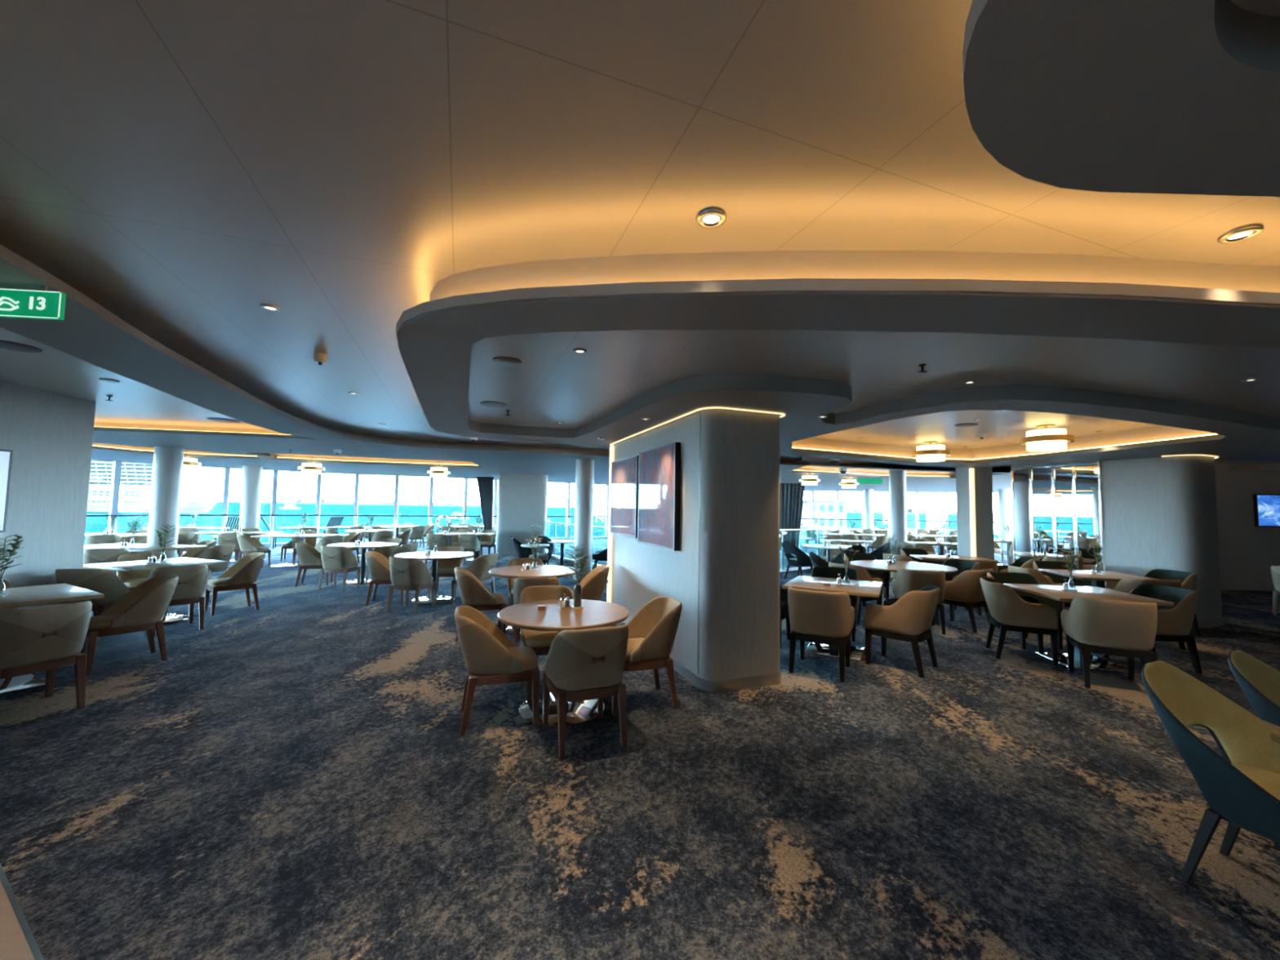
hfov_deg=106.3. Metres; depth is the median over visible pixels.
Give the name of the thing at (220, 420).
ceiling vent
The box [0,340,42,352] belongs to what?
ceiling vent
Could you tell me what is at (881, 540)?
dining chair
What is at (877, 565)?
round table
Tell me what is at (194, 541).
dining chair
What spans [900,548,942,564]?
armchair
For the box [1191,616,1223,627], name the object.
baseboard
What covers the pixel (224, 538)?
dining chair
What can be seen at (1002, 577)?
armchair
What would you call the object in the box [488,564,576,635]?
round table
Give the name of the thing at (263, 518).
lounger
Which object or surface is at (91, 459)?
window
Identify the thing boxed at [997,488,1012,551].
wall column
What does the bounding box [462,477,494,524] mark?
window
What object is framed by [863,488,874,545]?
wall column
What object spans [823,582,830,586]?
wooden block
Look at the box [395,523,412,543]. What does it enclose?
dining chair
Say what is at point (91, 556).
dining chair
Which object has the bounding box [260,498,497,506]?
hills
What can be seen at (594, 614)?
round table
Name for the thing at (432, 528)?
flower sprig
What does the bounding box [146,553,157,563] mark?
stand
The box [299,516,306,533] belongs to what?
flower sprig
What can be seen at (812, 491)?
window
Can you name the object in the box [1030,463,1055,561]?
window
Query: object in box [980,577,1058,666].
armchair
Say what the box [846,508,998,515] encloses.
hills
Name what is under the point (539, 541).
flower sprig
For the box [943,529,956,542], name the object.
dining chair
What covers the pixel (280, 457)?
trim
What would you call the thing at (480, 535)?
square table
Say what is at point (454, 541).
dining chair
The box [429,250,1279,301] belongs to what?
trim
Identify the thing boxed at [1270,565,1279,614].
dining chair
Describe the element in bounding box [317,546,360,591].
dining chair
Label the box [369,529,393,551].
dining chair
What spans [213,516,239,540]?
lounger
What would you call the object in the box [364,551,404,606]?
dining chair
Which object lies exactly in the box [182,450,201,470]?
lamp
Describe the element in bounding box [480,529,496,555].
dining chair
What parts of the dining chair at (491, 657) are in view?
leg, leg, backrest, seat frame, seat, leg, leg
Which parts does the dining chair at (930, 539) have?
backrest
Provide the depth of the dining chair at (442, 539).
12.61 m
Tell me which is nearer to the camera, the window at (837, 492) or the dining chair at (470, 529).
the dining chair at (470, 529)
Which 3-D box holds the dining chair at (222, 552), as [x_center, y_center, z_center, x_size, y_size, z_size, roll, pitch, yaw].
[-7.623,1.536,8.503,0.603,0.808,0.516,1,-3,-2]
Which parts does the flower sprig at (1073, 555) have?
stem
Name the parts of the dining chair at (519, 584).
leg, backrest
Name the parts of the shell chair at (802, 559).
leg, backrest, leg, seat frame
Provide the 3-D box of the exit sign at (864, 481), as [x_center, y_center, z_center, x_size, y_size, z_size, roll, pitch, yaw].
[7.092,-0.018,14.775,0.750,0.270,0.030,1,-3,0]
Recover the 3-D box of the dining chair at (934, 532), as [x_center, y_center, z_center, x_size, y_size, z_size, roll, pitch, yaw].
[14.601,2.788,24.034,0.516,0.808,0.603,-2,-4,43]
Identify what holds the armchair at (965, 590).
on the floor
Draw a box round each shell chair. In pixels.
[511,535,538,558]
[523,536,553,564]
[592,547,607,569]
[782,541,813,578]
[808,551,828,567]
[828,545,866,564]
[870,542,890,559]
[1141,660,1279,882]
[1227,649,1279,851]
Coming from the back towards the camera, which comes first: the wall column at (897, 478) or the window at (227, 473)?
the window at (227, 473)
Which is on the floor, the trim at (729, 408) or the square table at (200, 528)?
the square table at (200, 528)
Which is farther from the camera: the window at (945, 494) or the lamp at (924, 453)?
the window at (945, 494)
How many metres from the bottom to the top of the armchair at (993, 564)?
0.819 m
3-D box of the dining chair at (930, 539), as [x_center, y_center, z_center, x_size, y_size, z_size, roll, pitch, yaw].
[10.680,2.364,17.729,0.516,0.808,0.603,1,-3,-6]
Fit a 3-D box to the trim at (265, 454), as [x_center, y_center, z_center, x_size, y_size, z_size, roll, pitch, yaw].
[-6.396,-0.560,11.755,5.390,0.095,2.432,2,-3,-18]
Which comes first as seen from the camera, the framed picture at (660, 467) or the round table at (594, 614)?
the round table at (594, 614)
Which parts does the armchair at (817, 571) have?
backrest, seat, leg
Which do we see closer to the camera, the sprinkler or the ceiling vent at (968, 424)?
the sprinkler
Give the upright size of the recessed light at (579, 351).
0.012 m
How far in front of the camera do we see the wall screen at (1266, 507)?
10.44 m
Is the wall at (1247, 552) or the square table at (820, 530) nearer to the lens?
the wall at (1247, 552)
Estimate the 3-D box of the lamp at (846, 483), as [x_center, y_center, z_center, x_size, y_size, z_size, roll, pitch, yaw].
[6.427,0.011,14.773,0.558,0.470,0.558,1,-3,0]
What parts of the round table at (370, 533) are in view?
post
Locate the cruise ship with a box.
[86,460,217,513]
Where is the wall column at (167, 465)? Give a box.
[146,446,184,558]
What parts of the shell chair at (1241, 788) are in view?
leg, leg, seat frame, seat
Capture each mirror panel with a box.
[1010,465,1032,562]
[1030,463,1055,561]
[1052,462,1076,565]
[1072,460,1106,587]
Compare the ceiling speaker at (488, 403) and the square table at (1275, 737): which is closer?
the square table at (1275, 737)
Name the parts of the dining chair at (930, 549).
seat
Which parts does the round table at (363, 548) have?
post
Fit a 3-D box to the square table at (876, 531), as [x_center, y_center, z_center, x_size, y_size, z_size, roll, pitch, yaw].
[10.681,2.620,21.714,2.600,0.750,0.900,1,-3,0]
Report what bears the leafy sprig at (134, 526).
in the bud vase
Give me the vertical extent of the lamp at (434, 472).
0.470 m
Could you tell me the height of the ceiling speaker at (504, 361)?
0.012 m
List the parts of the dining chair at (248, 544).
leg, backrest, seat frame, seat, leg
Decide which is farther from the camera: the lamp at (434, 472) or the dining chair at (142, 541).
the lamp at (434, 472)
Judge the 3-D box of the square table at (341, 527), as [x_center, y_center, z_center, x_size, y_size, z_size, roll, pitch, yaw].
[-9.898,1.982,16.465,1.200,0.750,0.700,2,-3,-10]
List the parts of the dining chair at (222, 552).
leg, backrest, seat frame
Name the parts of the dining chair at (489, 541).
seat, seat frame, backrest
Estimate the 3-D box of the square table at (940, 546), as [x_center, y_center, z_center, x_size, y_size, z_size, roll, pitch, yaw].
[8.090,2.075,12.898,1.700,0.750,0.900,1,-3,5]
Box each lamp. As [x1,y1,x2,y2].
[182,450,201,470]
[297,454,324,474]
[426,460,450,477]
[799,468,820,485]
[839,477,858,488]
[911,440,950,462]
[1018,424,1074,451]
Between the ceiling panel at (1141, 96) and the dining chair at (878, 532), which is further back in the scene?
the dining chair at (878, 532)
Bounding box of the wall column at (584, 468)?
[573,458,594,581]
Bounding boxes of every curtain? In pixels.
[476,476,493,547]
[779,483,804,550]
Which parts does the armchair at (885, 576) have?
backrest, seat, leg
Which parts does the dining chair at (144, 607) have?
leg, leg, seat, seat frame, backrest, leg, leg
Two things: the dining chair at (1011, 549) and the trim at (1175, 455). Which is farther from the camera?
the dining chair at (1011, 549)
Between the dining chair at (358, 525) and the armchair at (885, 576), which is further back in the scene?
the dining chair at (358, 525)
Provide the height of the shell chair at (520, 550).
0.868 m
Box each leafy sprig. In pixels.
[0,533,23,590]
[106,512,119,533]
[125,517,144,542]
[152,524,176,560]
[190,511,199,525]
[300,511,308,523]
[367,513,373,524]
[394,511,401,521]
[454,512,460,525]
[475,515,483,529]
[563,543,589,585]
[849,520,856,532]
[935,524,945,542]
[942,521,950,533]
[1004,524,1012,538]
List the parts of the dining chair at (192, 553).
backrest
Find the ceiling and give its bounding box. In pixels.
[0,0,1279,474]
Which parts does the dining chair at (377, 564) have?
leg, leg, backrest, seat frame, leg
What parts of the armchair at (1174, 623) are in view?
leg, leg, backrest, seat frame, leg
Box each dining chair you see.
[0,577,18,612]
[0,600,92,707]
[55,568,130,641]
[80,573,178,675]
[83,548,129,575]
[85,534,120,545]
[116,552,168,613]
[120,529,147,543]
[135,538,168,556]
[148,564,208,636]
[176,530,198,555]
[177,531,195,557]
[178,527,201,542]
[179,539,217,578]
[195,543,235,591]
[204,552,265,615]
[217,532,245,556]
[234,528,262,559]
[236,533,271,567]
[280,529,311,560]
[292,530,316,563]
[294,542,333,586]
[297,527,317,533]
[315,534,343,553]
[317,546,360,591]
[325,528,340,534]
[342,531,361,562]
[346,526,364,542]
[356,524,368,542]
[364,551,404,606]
[365,537,401,578]
[367,527,389,549]
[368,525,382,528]
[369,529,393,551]
[378,542,417,585]
[386,557,435,613]
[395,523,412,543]
[396,528,412,544]
[408,525,425,548]
[419,524,435,546]
[425,533,449,564]
[427,546,464,595]
[440,525,456,533]
[450,529,468,551]
[450,552,497,604]
[454,566,506,635]
[454,604,539,735]
[457,533,480,561]
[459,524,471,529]
[466,525,481,533]
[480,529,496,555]
[507,557,543,606]
[513,577,559,646]
[519,585,573,696]
[542,624,628,759]
[571,564,609,600]
[612,595,681,715]
[805,529,817,548]
[822,541,845,561]
[823,536,840,542]
[826,531,841,539]
[831,540,852,546]
[834,529,843,537]
[841,533,858,546]
[848,531,863,546]
[862,528,876,546]
[866,534,889,553]
[876,527,888,537]
[899,541,915,548]
[906,533,916,541]
[911,538,936,555]
[916,528,929,538]
[919,532,937,546]
[926,527,937,540]
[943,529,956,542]
[943,535,957,555]
[994,542,1004,564]
[1008,542,1013,564]
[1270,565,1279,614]
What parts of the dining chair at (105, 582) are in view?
backrest, leg, leg, seat frame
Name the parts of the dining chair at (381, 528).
backrest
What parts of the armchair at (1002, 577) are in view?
leg, backrest, leg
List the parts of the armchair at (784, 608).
leg, backrest, seat, seat frame, leg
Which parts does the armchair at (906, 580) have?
backrest, leg, leg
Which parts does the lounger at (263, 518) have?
backrest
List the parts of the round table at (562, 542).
post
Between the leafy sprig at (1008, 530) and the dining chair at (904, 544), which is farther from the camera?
the leafy sprig at (1008, 530)
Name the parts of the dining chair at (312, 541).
leg, backrest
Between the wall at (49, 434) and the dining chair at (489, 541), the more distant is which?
the dining chair at (489, 541)
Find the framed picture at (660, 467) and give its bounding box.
[637,441,680,551]
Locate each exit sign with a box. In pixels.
[0,284,66,319]
[857,477,882,484]
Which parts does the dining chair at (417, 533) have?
seat frame, backrest, leg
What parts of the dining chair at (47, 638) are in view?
seat frame, backrest, leg, leg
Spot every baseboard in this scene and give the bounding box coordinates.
[616,621,781,692]
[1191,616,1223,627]
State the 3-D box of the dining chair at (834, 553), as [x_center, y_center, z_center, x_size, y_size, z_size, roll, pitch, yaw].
[4.821,1.937,11.921,0.516,0.808,0.604,-1,-4,29]
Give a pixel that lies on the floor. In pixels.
(296, 779)
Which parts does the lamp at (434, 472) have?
lamp shade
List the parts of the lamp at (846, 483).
lamp shade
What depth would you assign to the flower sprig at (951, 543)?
8.85 m
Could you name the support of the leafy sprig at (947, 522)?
in the bud vase
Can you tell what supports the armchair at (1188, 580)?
on the floor
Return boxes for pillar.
[496,472,547,555]
[955,466,994,559]
[1101,455,1222,620]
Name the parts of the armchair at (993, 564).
backrest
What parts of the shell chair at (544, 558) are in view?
seat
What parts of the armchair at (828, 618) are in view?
leg, leg, seat frame, backrest, leg, leg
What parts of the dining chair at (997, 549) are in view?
backrest, leg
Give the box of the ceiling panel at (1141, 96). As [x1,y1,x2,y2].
[962,0,1279,196]
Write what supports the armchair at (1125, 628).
on the floor
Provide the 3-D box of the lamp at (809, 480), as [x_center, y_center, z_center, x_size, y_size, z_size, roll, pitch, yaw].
[4.741,-0.094,13.417,0.558,0.470,0.558,1,-3,0]
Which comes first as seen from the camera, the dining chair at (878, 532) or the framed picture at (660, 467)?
the framed picture at (660, 467)
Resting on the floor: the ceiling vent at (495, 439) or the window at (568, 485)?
the window at (568, 485)
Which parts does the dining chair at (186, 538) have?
leg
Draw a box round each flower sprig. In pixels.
[236,515,244,529]
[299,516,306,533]
[360,521,369,540]
[429,528,442,551]
[526,534,542,568]
[531,523,542,543]
[825,527,832,542]
[836,543,858,579]
[886,535,900,562]
[946,533,957,553]
[1061,550,1081,587]
[1087,541,1106,572]
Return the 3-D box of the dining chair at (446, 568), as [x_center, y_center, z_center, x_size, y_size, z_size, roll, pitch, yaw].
[-3.444,1.609,8.571,0.516,0.808,0.603,1,-3,-8]
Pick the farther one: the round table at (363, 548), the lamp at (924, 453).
the round table at (363, 548)
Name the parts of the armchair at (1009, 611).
leg, leg, backrest, seat frame, leg, leg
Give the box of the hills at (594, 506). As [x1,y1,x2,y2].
[560,505,605,508]
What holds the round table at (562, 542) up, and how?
on the floor
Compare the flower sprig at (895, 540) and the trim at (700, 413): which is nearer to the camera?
the trim at (700, 413)
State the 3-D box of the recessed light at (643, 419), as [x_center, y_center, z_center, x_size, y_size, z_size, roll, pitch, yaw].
[0.057,-0.618,4.860,0.090,0.012,0.090,1,-3,0]
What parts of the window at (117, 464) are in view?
post, post, post, post, post, post, window guard rail, rail, post, rail, glass balustrade, handrail, post, post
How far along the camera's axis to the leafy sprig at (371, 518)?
14.51 m
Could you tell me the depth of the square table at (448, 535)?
13.51 m
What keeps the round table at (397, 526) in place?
on the floor
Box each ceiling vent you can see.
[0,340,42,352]
[98,377,119,382]
[206,417,240,422]
[488,438,514,440]
[955,422,977,426]
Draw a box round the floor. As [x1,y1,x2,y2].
[0,538,1279,959]
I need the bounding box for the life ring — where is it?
[435,515,450,529]
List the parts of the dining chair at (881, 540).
backrest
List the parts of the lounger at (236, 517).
backrest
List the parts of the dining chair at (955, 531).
backrest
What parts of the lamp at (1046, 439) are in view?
lamp shade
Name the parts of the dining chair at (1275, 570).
backrest, leg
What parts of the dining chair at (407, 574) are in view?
leg, leg, backrest, seat frame, leg, leg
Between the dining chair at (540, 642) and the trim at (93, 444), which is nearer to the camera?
the dining chair at (540, 642)
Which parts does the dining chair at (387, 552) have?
leg, backrest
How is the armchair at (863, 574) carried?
on the floor
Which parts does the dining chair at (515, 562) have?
leg, leg, seat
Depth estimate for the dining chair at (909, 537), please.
16.48 m
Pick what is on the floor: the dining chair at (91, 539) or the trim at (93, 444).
the dining chair at (91, 539)
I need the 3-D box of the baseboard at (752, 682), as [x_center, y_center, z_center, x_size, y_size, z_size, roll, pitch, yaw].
[0.436,1.857,5.575,0.804,0.100,2.874,2,-3,-20]
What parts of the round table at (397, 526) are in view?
post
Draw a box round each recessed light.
[259,303,280,312]
[347,391,359,395]
[573,347,586,354]
[640,417,649,420]
[696,208,726,228]
[817,414,827,417]
[962,380,976,384]
[1217,225,1263,244]
[1240,377,1260,382]
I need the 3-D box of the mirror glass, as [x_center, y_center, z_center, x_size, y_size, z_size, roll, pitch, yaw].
[7.473,0.919,7.983,0.020,2.380,0.331,2,-3,-20]
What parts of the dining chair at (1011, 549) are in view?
leg, backrest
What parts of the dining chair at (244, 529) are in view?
backrest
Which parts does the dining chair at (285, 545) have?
leg, leg, seat frame, backrest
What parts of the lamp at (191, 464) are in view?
lamp shade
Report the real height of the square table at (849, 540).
0.750 m
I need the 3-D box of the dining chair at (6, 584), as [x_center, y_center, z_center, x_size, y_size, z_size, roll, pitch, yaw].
[-6.061,1.325,4.335,0.603,0.808,0.516,-1,-4,27]
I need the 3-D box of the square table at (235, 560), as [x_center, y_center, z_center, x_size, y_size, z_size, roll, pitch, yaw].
[-10.512,1.751,12.586,1.700,0.750,0.750,2,-3,-12]
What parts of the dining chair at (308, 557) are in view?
leg, leg, backrest, seat frame, leg, leg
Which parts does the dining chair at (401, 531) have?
backrest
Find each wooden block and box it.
[537,604,545,610]
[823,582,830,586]
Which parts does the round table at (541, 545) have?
post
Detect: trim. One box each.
[0,244,1279,493]
[0,863,44,959]
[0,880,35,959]
[92,443,274,457]
[93,422,286,434]
[93,426,291,435]
[97,445,253,456]
[253,452,477,465]
[280,457,471,465]
[296,417,1279,467]
[395,278,1279,424]
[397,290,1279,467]
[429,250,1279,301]
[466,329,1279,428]
[466,373,1279,433]
[606,446,613,602]
[609,407,785,445]
[697,413,701,674]
[791,425,1213,459]
[791,433,1216,459]
[794,456,955,476]
[801,470,949,476]
[968,468,976,556]
[1161,454,1218,458]
[1214,0,1279,46]
[1230,0,1279,16]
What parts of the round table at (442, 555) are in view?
post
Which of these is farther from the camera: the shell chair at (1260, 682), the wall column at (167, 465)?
the wall column at (167, 465)
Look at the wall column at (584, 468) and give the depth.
10.32 m
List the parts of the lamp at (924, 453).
lamp shade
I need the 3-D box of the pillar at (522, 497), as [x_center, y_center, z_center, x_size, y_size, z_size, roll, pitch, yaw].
[-3.881,1.048,15.915,1.534,2.750,1.200,1,-3,-9]
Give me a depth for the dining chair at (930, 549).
13.88 m
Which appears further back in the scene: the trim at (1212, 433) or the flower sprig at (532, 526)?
the flower sprig at (532, 526)
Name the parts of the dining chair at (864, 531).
backrest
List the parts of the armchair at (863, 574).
backrest, leg, seat frame, leg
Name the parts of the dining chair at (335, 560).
leg, leg, backrest, seat frame, leg, leg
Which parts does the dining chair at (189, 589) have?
backrest, seat frame, leg, leg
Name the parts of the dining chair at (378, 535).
backrest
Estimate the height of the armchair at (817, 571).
0.819 m
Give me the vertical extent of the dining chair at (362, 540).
0.808 m
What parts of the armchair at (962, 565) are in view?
backrest, leg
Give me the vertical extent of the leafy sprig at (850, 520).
0.486 m
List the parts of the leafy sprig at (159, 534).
stem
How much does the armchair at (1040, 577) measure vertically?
0.819 m
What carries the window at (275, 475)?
on the floor
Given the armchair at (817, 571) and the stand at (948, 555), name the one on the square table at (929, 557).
the stand at (948, 555)
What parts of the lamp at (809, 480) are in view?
lamp shade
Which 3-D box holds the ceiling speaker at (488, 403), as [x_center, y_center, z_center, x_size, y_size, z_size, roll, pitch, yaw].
[-1.482,-0.763,4.859,0.260,0.012,0.260,1,-3,0]
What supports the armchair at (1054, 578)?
on the floor
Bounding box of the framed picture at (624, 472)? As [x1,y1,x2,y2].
[609,455,639,537]
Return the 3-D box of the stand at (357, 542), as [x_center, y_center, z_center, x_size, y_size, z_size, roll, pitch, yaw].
[-5.614,1.219,9.555,0.100,0.129,0.055,3,-4,-27]
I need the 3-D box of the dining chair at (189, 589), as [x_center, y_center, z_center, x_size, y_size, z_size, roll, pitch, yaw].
[-5.653,1.418,5.845,0.603,0.808,0.516,-1,-4,36]
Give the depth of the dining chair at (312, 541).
12.75 m
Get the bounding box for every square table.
[0,583,104,695]
[83,557,227,623]
[84,533,147,537]
[84,542,208,553]
[177,527,230,553]
[195,531,284,562]
[250,533,349,567]
[277,526,328,551]
[328,526,368,549]
[434,533,463,546]
[452,525,466,529]
[463,532,496,560]
[782,575,882,662]
[813,533,889,536]
[814,528,835,543]
[820,539,872,543]
[843,528,910,546]
[906,528,954,531]
[906,541,957,564]
[909,554,999,563]
[912,534,955,553]
[994,539,1013,565]
[1003,583,1173,672]
[1038,568,1159,588]
[1262,720,1279,857]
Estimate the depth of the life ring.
18.59 m
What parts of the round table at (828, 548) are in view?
post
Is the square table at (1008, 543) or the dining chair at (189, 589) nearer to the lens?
the dining chair at (189, 589)
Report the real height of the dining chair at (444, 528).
0.808 m
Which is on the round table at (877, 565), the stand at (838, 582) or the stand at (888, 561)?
the stand at (888, 561)
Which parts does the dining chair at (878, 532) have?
backrest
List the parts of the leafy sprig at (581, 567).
stem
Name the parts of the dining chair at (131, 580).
seat, backrest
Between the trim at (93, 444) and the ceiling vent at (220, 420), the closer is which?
the ceiling vent at (220, 420)
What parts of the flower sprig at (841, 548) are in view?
stem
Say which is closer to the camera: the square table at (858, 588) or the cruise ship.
the square table at (858, 588)
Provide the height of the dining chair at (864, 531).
0.808 m
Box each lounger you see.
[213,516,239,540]
[260,515,293,548]
[322,516,343,533]
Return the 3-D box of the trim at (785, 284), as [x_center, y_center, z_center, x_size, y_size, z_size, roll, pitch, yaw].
[5.891,-0.510,5.813,16.858,0.050,7.680,1,-3,0]
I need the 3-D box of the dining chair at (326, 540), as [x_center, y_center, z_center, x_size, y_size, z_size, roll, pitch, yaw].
[-7.459,1.709,11.480,0.603,0.808,0.516,-1,-4,25]
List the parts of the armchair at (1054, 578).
backrest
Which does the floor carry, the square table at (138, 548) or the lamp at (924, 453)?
the square table at (138, 548)
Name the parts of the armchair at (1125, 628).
leg, leg, backrest, seat frame, leg, leg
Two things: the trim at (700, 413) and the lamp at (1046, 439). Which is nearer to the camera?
the trim at (700, 413)
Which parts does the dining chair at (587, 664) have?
leg, leg, seat frame, backrest, leg, leg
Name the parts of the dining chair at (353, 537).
backrest, leg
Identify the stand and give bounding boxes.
[119,538,128,546]
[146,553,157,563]
[355,537,360,544]
[424,546,431,554]
[521,560,530,570]
[557,591,571,608]
[835,573,842,586]
[885,556,893,564]
[944,551,951,557]
[1061,578,1069,591]
[1089,564,1096,574]
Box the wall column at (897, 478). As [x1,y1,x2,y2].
[888,469,906,555]
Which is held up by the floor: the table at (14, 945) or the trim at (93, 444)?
the table at (14, 945)
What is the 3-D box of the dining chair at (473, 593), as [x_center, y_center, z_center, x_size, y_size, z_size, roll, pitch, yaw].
[-1.969,1.482,5.899,0.603,0.808,0.516,2,-4,-24]
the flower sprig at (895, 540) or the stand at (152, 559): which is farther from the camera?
the flower sprig at (895, 540)
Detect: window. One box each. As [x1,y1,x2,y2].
[86,460,1012,572]
[91,458,115,462]
[196,466,225,545]
[221,467,273,546]
[268,469,301,546]
[314,472,355,544]
[352,473,395,542]
[392,475,430,543]
[427,476,465,524]
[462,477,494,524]
[492,479,498,530]
[547,481,568,539]
[565,482,607,540]
[604,484,608,538]
[799,490,811,538]
[811,490,826,538]
[835,491,839,529]
[861,491,888,528]
[888,492,889,533]
[915,492,943,542]
[943,492,955,535]
[1010,493,1013,540]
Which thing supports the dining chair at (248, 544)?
on the floor
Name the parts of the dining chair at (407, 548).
backrest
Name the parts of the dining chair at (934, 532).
backrest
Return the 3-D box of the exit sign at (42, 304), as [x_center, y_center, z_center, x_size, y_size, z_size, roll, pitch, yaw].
[-2.986,-0.856,2.289,0.420,0.164,0.029,1,-3,-6]
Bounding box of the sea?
[84,502,999,545]
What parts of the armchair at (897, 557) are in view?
backrest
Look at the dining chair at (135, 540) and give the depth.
12.06 m
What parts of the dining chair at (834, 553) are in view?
seat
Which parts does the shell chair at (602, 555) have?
backrest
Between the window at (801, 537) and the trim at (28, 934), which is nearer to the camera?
the trim at (28, 934)
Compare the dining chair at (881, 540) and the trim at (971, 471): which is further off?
the dining chair at (881, 540)
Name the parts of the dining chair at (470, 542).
backrest, seat frame, leg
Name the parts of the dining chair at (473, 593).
backrest, seat frame, seat, leg, leg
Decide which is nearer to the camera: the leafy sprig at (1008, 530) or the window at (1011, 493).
the leafy sprig at (1008, 530)
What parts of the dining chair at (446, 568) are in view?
leg, leg, seat frame, seat, backrest, leg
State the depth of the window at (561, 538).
22.16 m
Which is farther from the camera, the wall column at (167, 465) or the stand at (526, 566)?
the wall column at (167, 465)
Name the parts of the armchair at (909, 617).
leg, leg, seat frame, backrest, leg, leg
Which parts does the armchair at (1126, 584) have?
backrest, leg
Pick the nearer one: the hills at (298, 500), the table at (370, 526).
the table at (370, 526)
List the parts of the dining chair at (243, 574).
leg, leg, seat, seat frame, backrest, leg, leg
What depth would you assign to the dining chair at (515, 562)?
6.96 m
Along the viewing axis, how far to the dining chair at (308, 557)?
9.00 m
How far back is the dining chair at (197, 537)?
13.66 m
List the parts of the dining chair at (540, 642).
leg, seat frame, seat, backrest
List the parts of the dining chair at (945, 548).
backrest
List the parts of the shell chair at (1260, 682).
backrest, leg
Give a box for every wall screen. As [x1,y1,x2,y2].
[0,448,13,532]
[1253,494,1279,526]
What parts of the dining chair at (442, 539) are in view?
backrest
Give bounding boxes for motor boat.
[279,502,301,509]
[448,511,469,519]
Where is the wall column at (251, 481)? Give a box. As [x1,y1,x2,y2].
[238,465,262,556]
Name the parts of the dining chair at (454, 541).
seat, backrest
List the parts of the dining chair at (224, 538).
backrest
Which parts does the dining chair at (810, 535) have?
backrest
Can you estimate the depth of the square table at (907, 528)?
22.89 m
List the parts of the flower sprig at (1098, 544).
stem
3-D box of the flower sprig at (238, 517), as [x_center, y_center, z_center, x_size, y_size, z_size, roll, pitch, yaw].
[-10.489,1.139,12.632,0.173,0.425,0.272,1,-3,6]
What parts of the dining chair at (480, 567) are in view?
leg, seat frame, backrest, leg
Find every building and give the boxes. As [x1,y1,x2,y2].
[800,499,849,536]
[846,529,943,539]
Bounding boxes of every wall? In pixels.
[0,380,95,609]
[1051,461,1279,591]
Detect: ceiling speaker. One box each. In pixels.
[480,400,506,407]
[492,356,521,366]
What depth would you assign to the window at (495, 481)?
20.56 m
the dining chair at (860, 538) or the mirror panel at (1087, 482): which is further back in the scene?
the dining chair at (860, 538)
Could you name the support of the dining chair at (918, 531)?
on the floor
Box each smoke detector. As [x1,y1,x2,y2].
[313,352,328,365]
[333,448,342,454]
[469,436,477,441]
[975,433,987,439]
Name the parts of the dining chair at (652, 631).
leg, seat, seat frame, backrest, leg, leg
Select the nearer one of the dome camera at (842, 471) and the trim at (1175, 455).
the trim at (1175, 455)
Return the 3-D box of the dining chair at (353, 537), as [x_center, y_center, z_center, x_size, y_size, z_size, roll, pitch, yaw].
[-7.748,1.774,12.702,0.516,0.808,0.603,-2,-4,38]
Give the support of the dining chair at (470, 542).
on the floor
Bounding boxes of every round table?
[327,542,398,585]
[344,528,395,556]
[381,524,413,537]
[394,551,473,604]
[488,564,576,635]
[497,599,629,727]
[520,543,549,558]
[547,539,573,565]
[800,543,849,562]
[848,560,958,573]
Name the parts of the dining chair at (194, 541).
backrest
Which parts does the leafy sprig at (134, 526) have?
stem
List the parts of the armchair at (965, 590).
leg, leg, seat frame, backrest, leg, leg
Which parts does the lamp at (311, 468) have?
lamp shade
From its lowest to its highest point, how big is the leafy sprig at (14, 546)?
0.486 m
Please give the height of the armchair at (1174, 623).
0.819 m
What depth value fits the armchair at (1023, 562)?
8.54 m
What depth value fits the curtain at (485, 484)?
17.58 m
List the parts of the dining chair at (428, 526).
backrest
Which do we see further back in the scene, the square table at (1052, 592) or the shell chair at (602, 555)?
the shell chair at (602, 555)
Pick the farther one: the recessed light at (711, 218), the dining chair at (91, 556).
the dining chair at (91, 556)
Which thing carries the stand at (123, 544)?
on the square table at (138, 548)
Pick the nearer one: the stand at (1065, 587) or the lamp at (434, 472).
the stand at (1065, 587)
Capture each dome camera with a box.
[830,458,839,465]
[839,468,847,474]
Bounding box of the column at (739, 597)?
[611,408,779,679]
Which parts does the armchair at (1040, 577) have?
seat frame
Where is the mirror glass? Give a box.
[1075,463,1101,570]
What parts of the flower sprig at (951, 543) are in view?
stem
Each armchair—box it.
[779,585,791,648]
[787,586,854,682]
[810,566,859,641]
[828,561,884,625]
[844,553,890,605]
[863,585,940,678]
[882,552,913,597]
[891,568,945,634]
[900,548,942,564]
[934,568,993,632]
[942,559,982,616]
[963,559,998,609]
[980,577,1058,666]
[986,572,1064,649]
[997,556,1039,572]
[1008,564,1071,610]
[1033,560,1091,609]
[1060,595,1157,688]
[1102,583,1202,674]
[1104,577,1185,649]
[1144,568,1200,635]
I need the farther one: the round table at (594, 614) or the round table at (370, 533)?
the round table at (370, 533)
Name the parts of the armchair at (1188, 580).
backrest, leg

